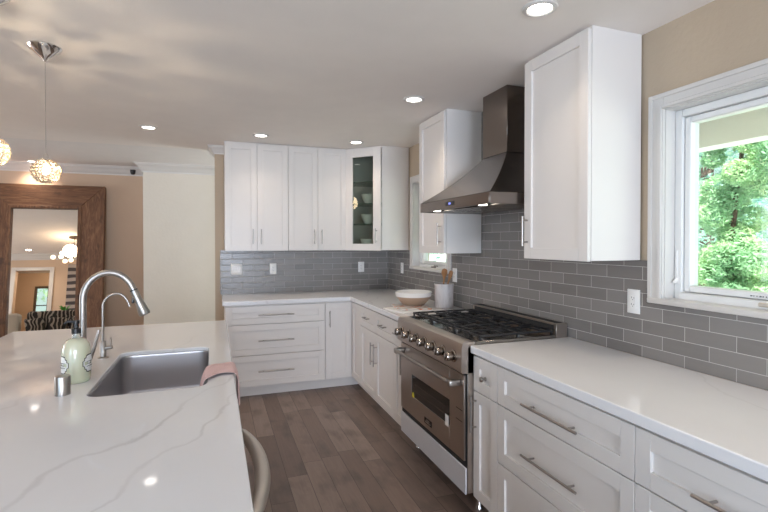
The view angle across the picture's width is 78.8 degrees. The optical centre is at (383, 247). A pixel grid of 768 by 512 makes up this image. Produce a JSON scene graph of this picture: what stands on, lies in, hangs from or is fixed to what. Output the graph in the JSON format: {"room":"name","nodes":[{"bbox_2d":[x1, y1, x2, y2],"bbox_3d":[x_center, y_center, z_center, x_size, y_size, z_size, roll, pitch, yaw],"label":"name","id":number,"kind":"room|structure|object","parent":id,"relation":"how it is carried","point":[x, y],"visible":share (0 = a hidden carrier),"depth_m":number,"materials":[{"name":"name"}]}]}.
{"room":"kitchen","nodes":[
{"label":"kitchen","id":0,"kind":"room"},
{"bbox_2d":[0,170,143,326],"bbox_3d":[-4.398,0.150,6.132,8.300,2.470,0.180,0,1,-20],"label":"wall","id":1,"kind":"structure","parent":0,"point":[124,194],"depth_m":6.33,"materials":[{"name":"beige paint"}]},
{"bbox_2d":[0,161,214,175],"bbox_3d":[-4.280,-1.023,5.778,7.990,0.115,0.538,0,1,-20],"label":"trim","id":2,"kind":"structure","parent":1,"relation":"attached to","point":[141,167],"depth_m":6.12,"materials":[{"name":"paint"}]},
{"bbox_2d":[143,172,214,324],"bbox_3d":[-1.861,0.143,6.720,2.810,2.470,0.440,0,1,-20],"label":"wall","id":3,"kind":"structure","parent":0,"point":[179,209],"depth_m":6.17,"materials":[{"name":"paint"}]},
{"bbox_2d":[215,154,388,320],"bbox_3d":[-0.883,0.176,5.253,1.912,2.440,0.245,0,1,-20],"label":"wall","id":4,"kind":"structure","parent":0,"point":[219,158],"depth_m":4.82,"materials":[{"name":"beige paint"}]},
{"bbox_2d":[207,144,223,157],"bbox_3d":[-1.760,-1.000,4.885,0.158,0.080,0.313,0,1,-20],"label":"trim","id":5,"kind":"structure","parent":4,"relation":"attached to","point":[213,149],"depth_m":4.78,"materials":[{"name":"paint"}]},
{"bbox_2d":[224,141,287,250],"bbox_3d":[-1.306,-0.503,4.763,0.609,1.070,0.355,0,1,-20],"label":"upper cabinet","id":6,"kind":"object","parent":4,"relation":"attached to","point":[255,174],"visible":1,"depth_m":4.63,"materials":[{"name":"paint"}]},
{"bbox_2d":[220,250,388,294],"bbox_3d":[-0.820,0.254,5.142,1.854,0.458,0.008,0,1,-20],"label":"tile backsplash","id":7,"kind":"structure","parent":4,"relation":"attached to","point":[301,270],"depth_m":5.12,"materials":[{"name":"grey tile"}]},
{"bbox_2d":[231,264,241,274],"bbox_3d":[-1.537,0.228,4.873,0.116,0.116,0.009,0,1,-20],"label":"light switch","id":8,"kind":"object","parent":7,"relation":"attached to","point":[236,269],"visible":1,"depth_m":4.87,"materials":[{"name":"white plastic"}]},
{"bbox_2d":[270,263,275,273],"bbox_3d":[-1.187,0.229,4.999,0.070,0.116,0.010,0,1,-20],"label":"wall outlet","id":9,"kind":"object","parent":7,"relation":"attached to","point":[272,265],"visible":1,"depth_m":5.00,"materials":[{"name":"white plastic"}]},
{"bbox_2d":[358,262,363,271],"bbox_3d":[-0.260,0.223,5.334,0.070,0.116,0.010,0,1,-20],"label":"wall outlet","id":10,"kind":"object","parent":7,"relation":"attached to","point":[360,264],"visible":1,"depth_m":5.33,"materials":[{"name":"white plastic"}]},
{"bbox_2d":[288,145,345,250],"bbox_3d":[-0.732,-0.505,4.971,0.609,1.070,0.355,0,1,-20],"label":"upper cabinet","id":11,"kind":"object","parent":4,"relation":"attached to","point":[316,175],"visible":0.99,"depth_m":4.83,"materials":[{"name":"paint"}]},
{"bbox_2d":[346,146,408,250],"bbox_3d":[-0.127,-0.506,5.053,0.604,1.072,0.612,0,1,-20],"label":"upper cabinet","id":12,"kind":"object","parent":4,"relation":"attached to","point":[382,172],"visible":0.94,"depth_m":4.85,"materials":[{"name":"paint"}]},
{"bbox_2d":[360,239,372,243],"bbox_3d":[-0.175,-0.040,4.969,0.156,0.098,0.156,0,1,-20],"label":"ceramic bowl","id":13,"kind":"object","parent":12,"relation":"in","point":[363,241],"visible":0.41,"depth_m":4.91,"materials":[{"name":"white ceramic"}]},
{"bbox_2d":[361,214,372,223],"bbox_3d":[-0.169,-0.298,4.967,0.156,0.098,0.156,0,1,-20],"label":"ceramic bowl","id":14,"kind":"object","parent":12,"relation":"on","point":[367,218],"visible":0.88,"depth_m":4.91,"materials":[{"name":"white ceramic"}]},
{"bbox_2d":[361,194,372,202],"bbox_3d":[-0.164,-0.513,4.967,0.156,0.098,0.156,0,1,-20],"label":"ceramic bowl","id":15,"kind":"object","parent":12,"relation":"on","point":[367,198],"visible":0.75,"depth_m":4.91,"materials":[{"name":"white ceramic"}]},
{"bbox_2d":[353,184,381,187],"bbox_3d":[-0.123,-0.689,5.061,0.561,0.006,0.567,0,1,-20],"label":"glass shelf","id":16,"kind":"object","parent":12,"relation":"attached to","point":[354,185],"depth_m":5.29,"materials":[{"name":"white"}]},
{"bbox_2d":[353,203,381,206],"bbox_3d":[-0.123,-0.462,5.064,0.561,0.006,0.567,0,1,-20],"label":"glass shelf","id":17,"kind":"object","parent":12,"relation":"attached to","point":[354,204],"depth_m":4.99,"materials":[{"name":"white"}]},
{"bbox_2d":[353,224,381,225],"bbox_3d":[-0.123,-0.247,5.066,0.561,0.006,0.567,0,1,-20],"label":"glass shelf","id":18,"kind":"object","parent":12,"relation":"attached to","point":[353,224],"depth_m":4.96,"materials":[{"name":"white"}]},
{"bbox_2d":[0,0,713,166],"bbox_3d":[-2.123,-1.058,-0.170,8.300,0.160,13.550,0,1,-20],"label":"ceiling","id":19,"kind":"structure","parent":0,"point":[307,73],"depth_m":2.63,"materials":[{"name":"paint"}]},
{"bbox_2d":[0,0,11,165],"bbox_3d":[-1.547,-0.658,1.831,0.148,0.687,0.148,0,1,-20],"label":"pendant light","id":20,"kind":"object","parent":19,"relation":"hanging from","point":[6,151],"visible":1,"depth_m":1.85,"materials":[{"name":"silver metal"}]},
{"bbox_2d":[26,40,62,183],"bbox_3d":[-1.701,-0.664,2.349,0.148,0.687,0.148,0,1,-20],"label":"pendant light","id":21,"kind":"object","parent":19,"relation":"hanging from","point":[46,51],"visible":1,"depth_m":2.32,"materials":[{"name":"silver metal"}]},
{"bbox_2d":[43,153,48,163],"bbox_3d":[-1.701,-0.447,2.352,0.028,0.054,0.028,0,1,-20],"label":"socket","id":22,"kind":"object","parent":21,"relation":"attached to","point":[45,157],"depth_m":2.34,"materials":[{"name":"silver metal"}]},
{"bbox_2d":[139,125,157,129],"bbox_3d":[-2.012,-1.024,3.992,0.148,0.010,0.148,0,1,-20],"label":"recessed light","id":23,"kind":"object","parent":19,"relation":"in","point":[149,127],"visible":1,"depth_m":3.98,"materials":[{"name":"white"}]},
{"bbox_2d":[253,133,268,137],"bbox_3d":[-1.131,-1.028,4.297,0.148,0.010,0.148,0,1,-20],"label":"recessed light","id":24,"kind":"object","parent":19,"relation":"in","point":[261,135],"visible":1,"depth_m":4.29,"materials":[{"name":"white"}]},
{"bbox_2d":[349,140,363,143],"bbox_3d":[-0.273,-1.031,4.593,0.148,0.010,0.148,0,1,-20],"label":"recessed light","id":25,"kind":"object","parent":19,"relation":"in","point":[353,141],"visible":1,"depth_m":4.58,"materials":[{"name":"white"}]},
{"bbox_2d":[403,96,424,102],"bbox_3d":[0.205,-1.014,3.209,0.148,0.010,0.148,0,1,-20],"label":"recessed light","id":26,"kind":"object","parent":19,"relation":"in","point":[411,99],"visible":1,"depth_m":3.20,"materials":[{"name":"white"}]},
{"bbox_2d":[521,0,558,16],"bbox_3d":[0.653,-0.999,1.959,0.148,0.010,0.148,0,1,-20],"label":"recessed light","id":27,"kind":"object","parent":19,"relation":"in","point":[536,8],"visible":1,"depth_m":1.95,"materials":[{"name":"paint"}]},
{"bbox_2d":[238,384,488,511],"bbox_3d":[-2.149,1.521,-0.068,8.300,0.120,13.700,0,1,-20],"label":"floor","id":28,"kind":"structure","parent":0,"point":[328,449],"depth_m":3.13,"materials":[{"name":"brown wood"}]},
{"bbox_2d":[0,183,105,337],"bbox_3d":[-4.236,0.284,5.831,1.292,2.155,0.392,0,1,-20],"label":"floor mirror","id":29,"kind":"object","parent":28,"relation":"on","point":[52,237],"visible":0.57,"depth_m":5.85,"materials":[{"name":"brown wood"}]},
{"bbox_2d":[242,429,270,511],"bbox_3d":[-0.674,1.010,1.286,0.698,0.869,0.610,0,1,-20],"label":"chair","id":30,"kind":"object","parent":28,"relation":"on","point":[255,449],"visible":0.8,"depth_m":1.31,"materials":[{"name":"beige metal"}]},
{"bbox_2d":[224,302,324,396],"bbox_3d":[-1.108,0.967,4.690,0.928,0.872,0.658,0,1,-20],"label":"base cabinet","id":31,"kind":"object","parent":28,"relation":"on","point":[275,348],"visible":0.88,"depth_m":4.43,"materials":[{"name":"paint"}]},
{"bbox_2d":[323,301,369,394],"bbox_3d":[-0.210,0.964,4.879,0.888,0.872,0.915,0,1,-20],"label":"base cabinet","id":32,"kind":"object","parent":28,"relation":"on","point":[342,318],"visible":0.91,"depth_m":4.62,"materials":[{"name":"paint"}]},
{"bbox_2d":[221,288,467,320],"bbox_3d":[-0.468,0.515,4.186,1.843,0.040,2.033,0,1,-20],"label":"countertop","id":33,"kind":"structure","parent":32,"relation":"on","point":[376,300],"depth_m":4.50,"materials":[{"name":"white stone"}]},
{"bbox_2d":[383,307,432,313],"bbox_3d":[0.191,0.495,3.744,0.280,0.010,0.300,0,1,-32],"label":"magazine","id":34,"kind":"object","parent":33,"relation":"on","point":[386,308],"visible":0.64,"depth_m":3.64,"materials":[{"name":"white paper"}]},
{"bbox_2d":[391,304,431,309],"bbox_3d":[0.220,0.485,3.808,0.260,0.008,0.300,0,1,-12],"label":"magazine","id":35,"kind":"object","parent":34,"relation":"on","point":[398,306],"visible":0.76,"depth_m":3.74,"materials":[{"name":"beige paper"}]},
{"bbox_2d":[395,289,431,305],"bbox_3d":[0.247,0.424,3.923,0.312,0.110,0.312,0,1,-20],"label":"mixing bowl","id":36,"kind":"object","parent":35,"relation":"on","point":[410,297],"visible":1,"depth_m":3.82,"materials":[{"name":"white ceramic"}]},
{"bbox_2d":[434,283,453,308],"bbox_3d":[0.495,0.398,3.853,0.160,0.202,0.160,0,1,-20],"label":"utensil crock","id":37,"kind":"object","parent":33,"relation":"on","point":[443,292],"visible":0.98,"depth_m":3.79,"materials":[{"name":"white ceramic"}]},
{"bbox_2d":[441,268,447,283],"bbox_3d":[0.485,0.324,3.833,0.051,0.304,0.100,0,1,-20],"label":"wooden spoon","id":38,"kind":"object","parent":37,"relation":"in","point":[444,273],"visible":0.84,"depth_m":3.80,"materials":[{"name":"brown wood"}]},
{"bbox_2d":[447,270,452,283],"bbox_3d":[0.519,0.332,3.836,0.097,0.289,0.035,0,1,18],"label":"wooden spoon","id":39,"kind":"object","parent":37,"relation":"in","point":[450,274],"visible":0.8,"depth_m":3.82,"materials":[{"name":"brown wood"}]},
{"bbox_2d":[361,306,400,425],"bbox_3d":[0.201,0.974,4.081,0.659,0.872,0.865,0,1,-20],"label":"base cabinet","id":40,"kind":"object","parent":28,"relation":"on","point":[377,338],"visible":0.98,"depth_m":3.93,"materials":[{"name":"paint"}]},
{"bbox_2d":[392,320,401,423],"bbox_3d":[0.390,0.981,3.557,0.659,0.872,0.250,0,1,-20],"label":"base cabinet","id":41,"kind":"object","parent":28,"relation":"on","point":[397,343],"visible":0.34,"depth_m":3.52,"materials":[{"name":"paint"}]},
{"bbox_2d":[394,304,566,510],"bbox_3d":[0.549,0.927,2.989,0.744,0.994,0.910,0,1,-20],"label":"gas range","id":42,"kind":"object","parent":28,"relation":"on","point":[437,359],"visible":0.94,"depth_m":2.76,"materials":[{"name":"silver metal"}]},
{"bbox_2d":[409,314,555,344],"bbox_3d":[0.573,0.506,2.993,0.530,0.025,0.910,0,1,-20],"label":"cooktop","id":43,"kind":"object","parent":42,"relation":"in","point":[475,340],"depth_m":2.75,"materials":[{"name":"metal"}]},
{"bbox_2d":[470,355,499,511],"bbox_3d":[0.785,0.994,2.467,0.659,0.872,0.222,0,1,-20],"label":"base cabinet","id":44,"kind":"object","parent":28,"relation":"on","point":[485,400],"visible":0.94,"depth_m":2.37,"materials":[{"name":"paint"}]},
{"bbox_2d":[497,366,637,511],"bbox_3d":[0.956,1.000,1.993,0.659,0.872,0.786,0,1,-20],"label":"base cabinet","id":45,"kind":"object","parent":28,"relation":"on","point":[557,451],"visible":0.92,"depth_m":1.86,"materials":[{"name":"paint"}]},
{"bbox_2d":[471,337,767,481],"bbox_3d":[1.088,0.546,1.651,0.641,0.040,1.952,0,1,-20],"label":"countertop","id":46,"kind":"structure","parent":45,"relation":"on","point":[725,421],"depth_m":1.70,"materials":[{"name":"white stone"}]},
{"bbox_2d":[635,426,767,511],"bbox_3d":[1.220,1.009,1.264,0.659,0.872,0.764,0,1,-20],"label":"base cabinet","id":47,"kind":"object","parent":28,"relation":"on","point":[671,476],"visible":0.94,"depth_m":1.36,"materials":[{"name":"paint"}]},
{"bbox_3d":[-0.983,1.003,1.685,0.890,0.873,2.955,0,1,-20],"label":"kitchen island","id":48,"kind":"object","parent":28,"relation":"on","visible":0},
{"bbox_2d":[0,320,253,511],"bbox_3d":[-1.160,0.546,1.621,1.227,0.040,3.025,0,1,-20],"label":"island countertop","id":49,"kind":"structure","parent":48,"relation":"on","point":[176,450],"depth_m":1.34,"materials":[{"name":"white stone"}]},
{"bbox_2d":[54,374,70,396],"bbox_3d":[-1.148,0.492,1.670,0.049,0.067,0.049,0,1,-20],"label":"air gap cap","id":50,"kind":"object","parent":49,"relation":"on","point":[62,383],"visible":1,"depth_m":1.65,"materials":[{"name":"silver metal"}]},
{"bbox_2d":[60,320,91,383],"bbox_3d":[-1.204,0.404,1.829,0.102,0.241,0.099,0,1,-20],"label":"soap bottle","id":51,"kind":"object","parent":49,"relation":"on","point":[76,357],"visible":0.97,"depth_m":1.80,"materials":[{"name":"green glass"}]},
{"bbox_2d":[97,293,130,358],"bbox_3d":[-1.277,0.367,2.212,0.142,0.305,0.048,0,1,-20],"label":"filter faucet","id":52,"kind":"object","parent":49,"relation":"on","point":[103,347],"visible":1,"depth_m":2.19,"materials":[{"name":"silver metal"}]},
{"bbox_2d":[79,269,149,358],"bbox_3d":[-1.149,0.308,1.984,0.281,0.429,0.055,0,1,-16],"label":"kitchen faucet","id":53,"kind":"object","parent":49,"relation":"on","point":[142,309],"visible":0.66,"depth_m":1.97,"materials":[{"name":"silver metal"}]},
{"bbox_2d":[89,350,208,396],"bbox_3d":[-0.981,0.643,2.038,0.428,0.203,0.739,0,1,-20],"label":"sink","id":54,"kind":"object","parent":49,"relation":"in","point":[133,374],"visible":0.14,"depth_m":2.35,"materials":[{"name":"metal"}]},
{"bbox_2d":[200,362,239,405],"bbox_3d":[-0.679,0.585,1.931,0.161,0.150,0.300,0,1,-20],"label":"dish towel","id":55,"kind":"object","parent":49,"relation":"on","point":[213,369],"visible":0.91,"depth_m":1.95,"materials":[{"name":"pink fabric"}]},
{"bbox_2d":[392,0,767,390],"bbox_3d":[2.012,0.157,0.312,0.170,2.600,11.515,0,1,-20],"label":"wall","id":56,"kind":"structure","parent":0,"point":[717,37],"depth_m":1.98,"materials":[{"name":"beige paint"}]},
{"bbox_2d":[409,175,450,273],"bbox_3d":[0.487,-0.247,4.435,0.170,0.940,0.881,0,1,-20],"label":"window","id":57,"kind":"structure","parent":56,"relation":"in","point":[419,261],"depth_m":4.76,"materials":[{"name":"paint"}]},
{"bbox_2d":[419,109,481,253],"bbox_3d":[0.497,-0.490,3.693,0.355,1.070,0.444,0,1,-20],"label":"upper cabinet","id":58,"kind":"object","parent":56,"relation":"attached to","point":[450,141],"visible":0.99,"depth_m":3.51,"materials":[{"name":"paint"}]},
{"bbox_2d":[420,85,524,213],"bbox_3d":[0.655,-0.630,3.018,0.516,0.773,0.905,0,1,-20],"label":"range hood","id":59,"kind":"object","parent":56,"relation":"attached to","point":[496,183],"visible":0.91,"depth_m":2.94,"materials":[{"name":"silver metal"}]},
{"bbox_2d":[389,112,767,390],"bbox_3d":[1.096,-0.248,2.577,0.008,1.526,6.107,0,1,-20],"label":"tile backsplash","id":60,"kind":"structure","parent":56,"relation":"attached to","point":[590,297],"depth_m":2.48,"materials":[{"name":"grey tile"}]},
{"bbox_2d":[453,268,456,281],"bbox_3d":[0.595,0.234,3.941,0.010,0.116,0.070,0,1,-20],"label":"wall outlet","id":61,"kind":"object","parent":60,"relation":"attached to","point":[454,269],"visible":0.98,"depth_m":3.93,"materials":[{"name":"white plastic"}]},
{"bbox_2d":[627,289,639,313],"bbox_3d":[1.204,0.261,2.256,0.010,0.116,0.070,0,1,-20],"label":"wall outlet","id":62,"kind":"object","parent":60,"relation":"attached to","point":[633,295],"visible":1,"depth_m":2.25,"materials":[{"name":"white plastic"}]},
{"bbox_2d":[630,294,635,308],"bbox_3d":[1.202,0.261,2.256,0.004,0.066,0.033,0,1,-20],"label":"receptacle","id":63,"kind":"object","parent":62,"relation":"attached to","point":[632,296],"depth_m":2.26,"materials":[{"name":"white plastic"}]},
{"bbox_2d":[521,25,641,261],"bbox_3d":[0.974,-0.473,2.375,0.355,1.070,0.464,0,1,-20],"label":"upper cabinet","id":64,"kind":"object","parent":56,"relation":"attached to","point":[582,150],"visible":1,"depth_m":2.20,"materials":[{"name":"paint"}]},
{"bbox_2d":[647,58,767,318],"bbox_3d":[1.509,-0.212,1.609,0.170,0.950,1.251,0,1,-20],"label":"window","id":65,"kind":"structure","parent":56,"relation":"in","point":[675,116],"depth_m":2.08,"materials":[{"name":"paint"}]},
{"bbox_2d":[699,107,767,152],"bbox_3d":[2.545,-1.004,2.344,2.210,0.330,7.700,0,1,-20],"label":"porch roof","id":66,"kind":"structure","parent":56,"relation":"attached to","point":[751,126],"depth_m":3.79,"materials":[{"name":"paint"}]},
{"label":"outside","id":67,"kind":"structure","parent":0,"visible":0},
{"bbox_2d":[429,254,445,261],"bbox_3d":[24.095,1.506,24.689,57.900,0.100,90.000,0,1,-20],"label":"ground","id":68,"kind":"structure","parent":67,"point":[433,256],"depth_m":51.80,"materials":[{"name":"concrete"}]},
{"bbox_2d":[429,253,445,261],"bbox_3d":[2.549,-1.865,27.543,8.017,6.573,8.274,0,1,-20],"label":"tree","id":69,"kind":"object","parent":68,"relation":"on","point":[437,257],"visible":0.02,"depth_m":25.98,"materials":[{"name":"green plant"}]},
{"bbox_2d":[698,140,767,291],"bbox_3d":[4.729,-0.221,5.801,1.209,3.822,1.968,0,1,-20],"label":"tree","id":70,"kind":"object","parent":68,"relation":"on","point":[740,261],"visible":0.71,"depth_m":6.03,"materials":[{"name":"green plant"}]},
{"bbox_2d":[698,148,767,286],"bbox_3d":[7.075,-1.372,10.724,2.620,6.003,3.756,0,1,-20],"label":"tree","id":71,"kind":"object","parent":68,"relation":"on","point":[705,173],"visible":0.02,"depth_m":10.24,"materials":[{"name":"green plant"}]},
{"bbox_3d":[18.415,1.400,28.482,26.000,0.020,19.000,0,1,-20],"label":"lawn","id":72,"kind":"structure","parent":68,"relation":"on","visible":0},
{"bbox_2d":[698,185,767,259],"bbox_3d":[13.401,-0.672,19.038,5.618,4.399,5.725,0,1,-20],"label":"tree","id":73,"kind":"object","parent":72,"relation":"on","point":[764,234],"visible":0.02,"depth_m":18.28,"materials":[{"name":"green plant"}]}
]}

